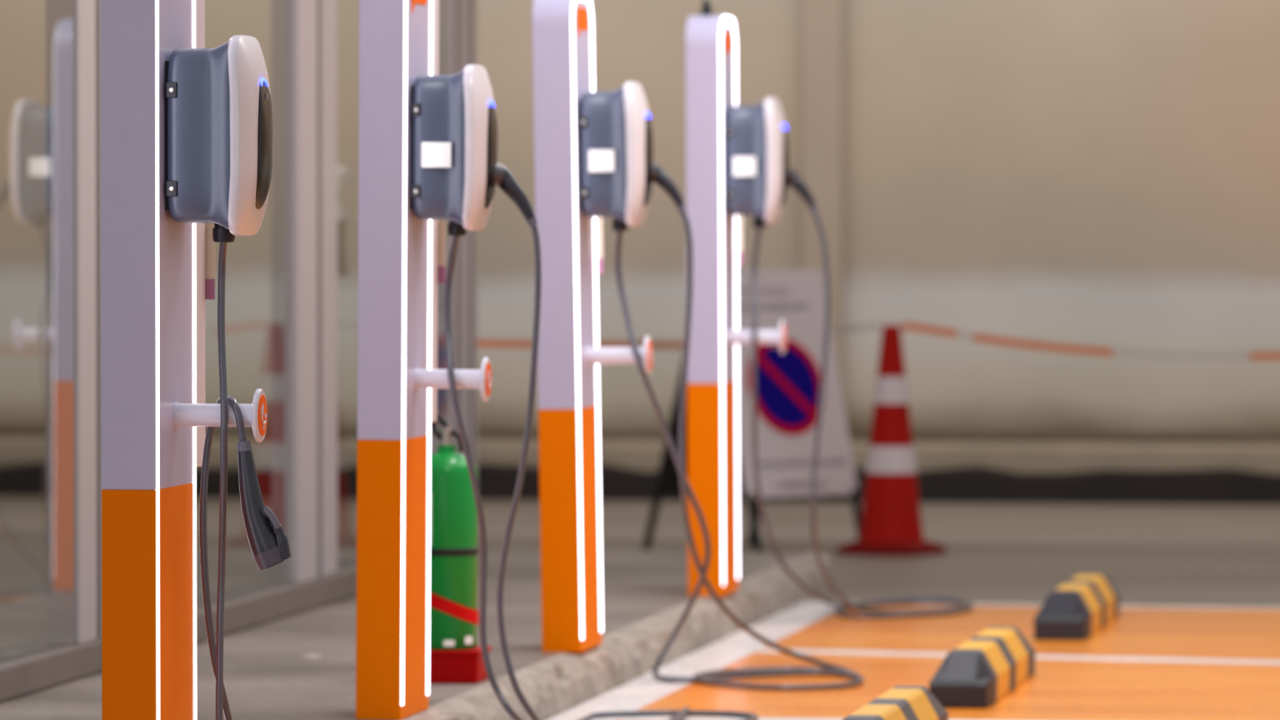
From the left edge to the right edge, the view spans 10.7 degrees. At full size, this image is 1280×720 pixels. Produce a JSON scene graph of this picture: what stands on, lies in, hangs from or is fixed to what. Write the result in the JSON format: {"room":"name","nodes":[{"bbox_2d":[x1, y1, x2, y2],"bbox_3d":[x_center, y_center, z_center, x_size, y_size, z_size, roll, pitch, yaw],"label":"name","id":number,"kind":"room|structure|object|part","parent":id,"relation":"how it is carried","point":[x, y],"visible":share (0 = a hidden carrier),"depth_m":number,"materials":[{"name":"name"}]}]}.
{"room":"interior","nodes":[
{"label":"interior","id":0,"kind":"room"},
{"bbox_2d":[0,0,1279,443],"bbox_3d":[2.163,-1.457,31.450,23.000,4.200,0.300,0,1,8],"label":"wall","id":1,"kind":"structure","parent":0,"point":[1089,173],"depth_m":31.43,"materials":[{"name":"paint"}]},
{"bbox_2d":[0,436,1279,474],"bbox_3d":[2.128,0.513,31.257,23.000,0.270,0.180,0,1,8],"label":"baseboard","id":2,"kind":"structure","parent":1,"relation":"attached to","point":[639,455],"depth_m":31.25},
{"bbox_2d":[0,426,1279,442],"bbox_3d":[2.139,0.352,31.328,23.000,0.040,0.030,0,1,8],"label":"trim","id":3,"kind":"structure","parent":1,"relation":"attached to","point":[4,431],"depth_m":31.41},
{"bbox_2d":[802,0,843,399],"bbox_3d":[0.840,-1.607,31.462,0.180,3.900,0.060,0,1,8],"label":"trim","id":4,"kind":"structure","parent":1,"relation":"attached to","point":[823,20],"depth_m":31.44,"materials":[{"name":"paint"}]},
{"bbox_2d":[0,497,1279,607],"bbox_3d":[0.173,0.987,18.150,23.000,0.080,27.900,0,1,8],"label":"floor","id":5,"kind":"structure","parent":0,"point":[1203,555],"depth_m":27.55,"materials":[{"name":"concrete"}]},
{"bbox_2d":[0,546,838,719],"bbox_3d":[-3.433,0.905,17.320,6.111,0.121,15.200,0,1,8],"label":"sidewalk","id":6,"kind":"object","parent":5,"relation":"on","point":[267,676],"visible":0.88,"depth_m":19.84,"materials":[{"name":"concrete"}]},
{"bbox_2d":[100,0,266,719],"bbox_3d":[-0.888,-0.443,13.802,0.291,2.735,0.483,0,1,8],"label":"pillar","id":7,"kind":"structure","parent":6,"relation":"on","point":[158,271],"depth_m":13.60,"materials":[{"name":"white metal"}]},
{"bbox_2d":[164,35,291,719],"bbox_3d":[-0.807,0.150,13.787,0.240,1.602,0.346,0,1,8],"label":"charger","id":8,"kind":"object","parent":7,"relation":"attached to","point":[219,129],"visible":1,"depth_m":13.65,"materials":[{"name":"plastic"}]},
{"bbox_3d":[-0.928,-0.449,13.756,0.006,0.300,0.200,0,1,8],"label":"mounting plate","id":9,"kind":"part","parent":8,"relation":"part of","materials":[{"name":"black metal"}]},
{"bbox_3d":[-0.755,-0.431,13.731,0.024,0.258,0.142,0,1,8],"label":"oval panel","id":10,"kind":"part","parent":8,"relation":"part of","materials":[{"name":"black plastic"}]},
{"bbox_2d":[260,78,268,86],"bbox_3d":[-0.753,-0.556,13.727,0.008,0.017,0.064,0,1,8],"label":"light","id":11,"kind":"object","parent":8,"relation":"on","point":[264,82],"depth_m":13.73,"materials":[{"name":"blue plastic"}]},
{"bbox_3d":[-0.762,0.111,13.744,0.011,0.108,0.108,0,1,8],"label":"plate","id":12,"kind":"part","parent":7,"relation":"part of","materials":[{"name":"orange plastic"}]},
{"bbox_2d":[0,535,478,702],"bbox_3d":[-1.687,0.808,16.960,0.190,0.090,14.008,0,1,8],"label":"trim","id":13,"kind":"structure","parent":6,"relation":"on","point":[33,665],"depth_m":19.69,"materials":[{"name":"metal"}]},
{"bbox_2d":[45,0,102,644],"bbox_3d":[-1.478,-0.857,18.049,0.092,3.189,0.370,0,1,8],"label":"pillar","id":14,"kind":"structure","parent":13,"relation":"on","point":[73,27],"depth_m":17.89,"materials":[{"name":"metal"}]},
{"bbox_2d":[271,0,337,582],"bbox_3d":[-1.029,-0.925,21.057,0.092,3.189,0.592,0,1,8],"label":"pillar","id":15,"kind":"structure","parent":13,"relation":"on","point":[304,33],"depth_m":20.84,"materials":[{"name":"metal"}]},
{"bbox_2d":[430,0,462,453],"bbox_3d":[-0.670,-0.980,23.467,0.092,3.189,0.200,0,1,8],"label":"trim","id":16,"kind":"structure","parent":13,"relation":"on","point":[450,31],"depth_m":23.39,"materials":[{"name":"metal"}]},
{"bbox_2d":[462,0,476,470],"bbox_3d":[-0.627,-0.987,23.754,0.092,3.189,0.220,0,1,8],"label":"trim","id":17,"kind":"structure","parent":13,"relation":"on","point":[468,7],"depth_m":23.72,"materials":[{"name":"metal"}]},
{"bbox_2d":[476,339,684,348],"bbox_3d":[0.223,-0.065,25.733,0.958,0.122,4.190,0,1,14],"label":"barrier tape","id":18,"kind":"object","parent":17,"relation":"attached to","point":[517,344],"visible":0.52,"depth_m":26.20,"materials":[{"name":"orange plastic"}]},
{"bbox_2d":[302,654,320,657],"bbox_3d":[-0.896,0.810,18.761,0.044,0.003,0.062,0,1,8],"label":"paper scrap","id":19,"kind":"object","parent":6,"relation":"on","point":[313,655],"visible":1,"depth_m":18.74,"materials":[{"name":"white paper"}]},
{"bbox_2d":[355,0,492,719],"bbox_3d":[-0.495,-0.508,16.661,0.292,2.735,0.483,1,1,8],"label":"pillar","id":20,"kind":"structure","parent":6,"relation":"on","point":[402,255],"depth_m":16.46,"materials":[{"name":"white metal"}]},
{"bbox_3d":[-0.373,0.047,16.604,0.011,0.108,0.108,1,1,8],"label":"plate","id":21,"kind":"part","parent":20,"relation":"part of","materials":[{"name":"orange plastic"}]},
{"bbox_2d":[410,64,758,719],"bbox_3d":[-0.107,0.133,17.282,0.474,1.724,1.742,0,1,17],"label":"charger","id":22,"kind":"object","parent":20,"relation":"attached to","point":[455,171],"visible":1,"depth_m":16.52,"materials":[{"name":"plastic"}]},
{"bbox_3d":[-0.535,-0.514,16.615,0.006,0.300,0.200,1,1,8],"label":"mounting plate","id":23,"kind":"part","parent":22,"relation":"part of","materials":[{"name":"black metal"}]},
{"bbox_3d":[-0.362,-0.495,16.590,0.024,0.258,0.142,1,1,8],"label":"oval panel","id":24,"kind":"part","parent":22,"relation":"part of","materials":[{"name":"plastic"}]},
{"bbox_2d":[488,100,494,106],"bbox_3d":[-0.359,-0.620,16.586,0.008,0.017,0.064,1,1,8],"label":"light","id":25,"kind":"object","parent":22,"relation":"on","point":[491,103],"depth_m":16.59,"materials":[{"name":"blue plastic"}]},
{"bbox_2d":[429,646,491,684],"bbox_3d":[-0.503,0.791,17.802,0.208,0.086,0.192,0,1,8],"label":"stand","id":26,"kind":"object","parent":6,"relation":"on","point":[446,666],"visible":0.52,"depth_m":17.71,"materials":[{"name":"red plastic"}]},
{"bbox_2d":[429,413,479,649],"bbox_3d":[-0.503,0.442,17.794,0.170,0.611,0.170,0,1,-11],"label":"fire extinguisher","id":27,"kind":"object","parent":26,"relation":"on","point":[454,613],"visible":0.73,"depth_m":17.73,"materials":[{"name":"green metal"}]},
{"bbox_3d":[-0.526,0.178,17.780,0.030,0.060,0.014,0,1,2],"label":"carry handle","id":28,"kind":"part","parent":27,"relation":"part of","materials":[{"name":"black metal"}]},
{"bbox_3d":[-0.514,0.158,17.776,0.036,0.043,0.018,0,1,8],"label":"lever","id":29,"kind":"part","parent":27,"relation":"part of","materials":[{"name":"black metal"}]},
{"bbox_2d":[532,0,653,652],"bbox_3d":[-0.119,-0.564,19.097,0.291,2.735,0.385,-1,1,8],"label":"pillar","id":30,"kind":"structure","parent":6,"relation":"on","point":[569,357],"depth_m":18.94,"materials":[{"name":"white metal"}]},
{"bbox_3d":[0.022,-0.013,19.086,0.011,0.108,0.108,-1,1,8],"label":"plate","id":31,"kind":"part","parent":30,"relation":"part of","materials":[{"name":"plastic"}]},
{"bbox_2d":[577,81,864,690],"bbox_3d":[0.224,0.069,19.387,0.837,1.699,0.832,0,1,-4],"label":"charger","id":32,"kind":"object","parent":30,"relation":"attached to","point":[618,171],"visible":1,"depth_m":19.07,"materials":[{"name":"plastic"}]},
{"bbox_3d":[-0.152,-0.571,19.099,0.006,0.300,0.200,-1,1,8],"label":"mounting plate","id":33,"kind":"part","parent":32,"relation":"part of","materials":[{"name":"white metal"}]},
{"bbox_3d":[0.022,-0.555,19.074,0.021,0.258,0.142,0,1,8],"label":"oval panel","id":34,"kind":"part","parent":32,"relation":"part of","materials":[{"name":"black plastic"}]},
{"bbox_2d":[685,0,786,596],"bbox_3d":[0.317,-0.625,21.805,0.292,2.735,0.385,0,1,8],"label":"pillar","id":35,"kind":"structure","parent":6,"relation":"on","point":[715,336],"depth_m":21.65,"materials":[{"name":"white metal"}]},
{"bbox_3d":[0.453,-0.073,21.795,0.011,0.108,0.108,0,1,8],"label":"plate","id":36,"kind":"part","parent":35,"relation":"part of","materials":[{"name":"white plastic"}]},
{"bbox_2d":[724,97,973,618],"bbox_3d":[0.741,-0.001,22.473,0.480,1.696,1.774,0,1,19],"label":"charger","id":37,"kind":"object","parent":35,"relation":"attached to","point":[758,175],"visible":1,"depth_m":21.77,"materials":[{"name":"plastic"}]},
{"bbox_3d":[0.285,-0.633,21.807,0.006,0.300,0.200,0,1,8],"label":"mounting plate","id":38,"kind":"part","parent":37,"relation":"part of","materials":[{"name":"white metal"}]},
{"bbox_3d":[0.458,-0.615,21.782,0.024,0.258,0.142,0,1,8],"label":"oval panel","id":39,"kind":"part","parent":37,"relation":"part of","materials":[{"name":"plastic"}]},
{"bbox_2d":[0,462,1279,505],"bbox_3d":[2.107,0.567,31.120,23.000,0.169,0.100,0,1,8],"label":"trim","id":40,"kind":"structure","parent":5,"relation":"on","point":[496,482],"depth_m":31.16,"materials":[{"name":"black paint"}]},
{"bbox_2d":[642,438,680,549],"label":"sign","id":41,"kind":"object","parent":5,"relation":"on","point":[668,482],"depth_m":26.95,"materials":[{"name":"metal"}]},
{"bbox_3d":[0.050,0.624,26.972,0.026,0.246,0.098,-1,2,-41],"label":"leg","id":42,"kind":"part","parent":41,"relation":"part of","materials":[{"name":"black metal"}]},
{"bbox_2d":[547,600,855,719],"bbox_3d":[-0.323,0.973,16.848,0.178,0.007,13.180,0,1,8],"label":"parking line","id":43,"kind":"object","parent":5,"relation":"on","point":[643,691],"visible":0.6,"depth_m":20.27,"materials":[{"name":"paint"}]},
{"bbox_2d":[737,344,763,551],"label":"sign","id":44,"kind":"object","parent":5,"relation":"on","point":[746,483],"depth_m":26.59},
{"bbox_3d":[0.443,0.634,26.521,0.026,0.246,0.079,-1,2,-41],"label":"leg","id":45,"kind":"part","parent":44,"relation":"part of","materials":[{"name":"black metal"}]},
{"bbox_3d":[0.465,0.616,27.332,0.026,0.246,0.098,-1,2,-41],"label":"leg","id":46,"kind":"part","parent":44,"relation":"part of","materials":[{"name":"black metal"}]},
{"bbox_2d":[756,268,825,502],"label":"sign","id":47,"kind":"object","parent":5,"relation":"on","point":[788,385],"depth_m":26.80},
{"bbox_3d":[0.478,-0.345,26.876,0.584,0.020,0.040,-1,2,-41],"label":"rail","id":48,"kind":"part","parent":47,"relation":"part of","materials":[{"name":"grey metal"}]},
{"bbox_2d":[815,320,862,540],"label":"sign","id":49,"kind":"object","parent":5,"relation":"on","point":[836,474],"depth_m":26.89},
{"bbox_3d":[0.857,0.626,26.881,0.026,0.246,0.079,-1,2,-41],"label":"leg","id":50,"kind":"part","parent":49,"relation":"part of","materials":[{"name":"metal"}]},
{"bbox_2d":[835,324,946,556],"bbox_3d":[0.977,0.309,26.650,0.349,0.889,0.349,1,2,34],"label":"traffic cone","id":51,"kind":"object","parent":5,"relation":"on","point":[891,526],"visible":1,"depth_m":26.57,"materials":[{"name":"red plastic"}]},
{"bbox_2d":[901,321,1279,359],"bbox_3d":[1.935,-0.074,26.643,1.840,0.148,0.006,0,1,0],"label":"barrier tape","id":52,"kind":"object","parent":51,"relation":"attached to","point":[904,326],"visible":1,"depth_m":26.64,"materials":[{"name":"plastic"}]},
{"bbox_2d":[638,604,1279,719],"bbox_3d":[4.055,0.991,16.145,8.730,0.004,13.080,0,1,8],"label":"parking space","id":53,"kind":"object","parent":5,"relation":"on","point":[1057,689],"depth_m":19.93,"materials":[{"name":"orange paint"}]},
{"bbox_2d":[617,715,843,719],"bbox_3d":[4.248,0.962,17.370,8.712,0.006,0.160,0,1,9],"label":"bay line","id":54,"kind":"object","parent":53,"relation":"on","point":[643,717],"visible":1,"depth_m":18.04,"materials":[{"name":"paint"}]},
{"bbox_2d":[842,685,948,719],"bbox_3d":[0.600,0.904,16.739,0.164,0.142,1.450,0,1,8],"label":"wheel stop","id":55,"kind":"object","parent":53,"relation":"on","point":[900,702],"visible":1,"depth_m":16.84,"materials":[{"name":"yellow rubber"}]},
{"bbox_2d":[928,626,1035,708],"bbox_3d":[0.961,0.849,19.161,0.164,0.142,1.450,0,1,8],"label":"wheel stop","id":56,"kind":"object","parent":53,"relation":"on","point":[976,673],"visible":0.95,"depth_m":18.62,"materials":[{"name":"yellow rubber"}]},
{"bbox_2d":[754,648,1279,664],"bbox_3d":[4.534,0.918,19.291,8.923,0.006,0.157,0,1,20],"label":"parking line","id":57,"kind":"object","parent":53,"relation":"on","point":[762,650],"visible":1,"depth_m":20.47,"materials":[{"name":"paint"}]},
{"bbox_2d":[855,601,1279,609],"bbox_3d":[4.995,0.848,22.381,8.732,0.006,0.100,0,1,12],"label":"parking line","id":58,"kind":"object","parent":53,"relation":"on","point":[974,604],"visible":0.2,"depth_m":23.09,"materials":[{"name":"paint"}]},
{"bbox_2d":[1033,573,1119,640],"bbox_3d":[1.405,0.784,22.003,0.164,0.142,1.420,0,1,8],"label":"wheel stop","id":59,"kind":"object","parent":53,"relation":"on","point":[1076,610],"visible":1,"depth_m":21.44,"materials":[{"name":"yellow rubber"}]}
]}

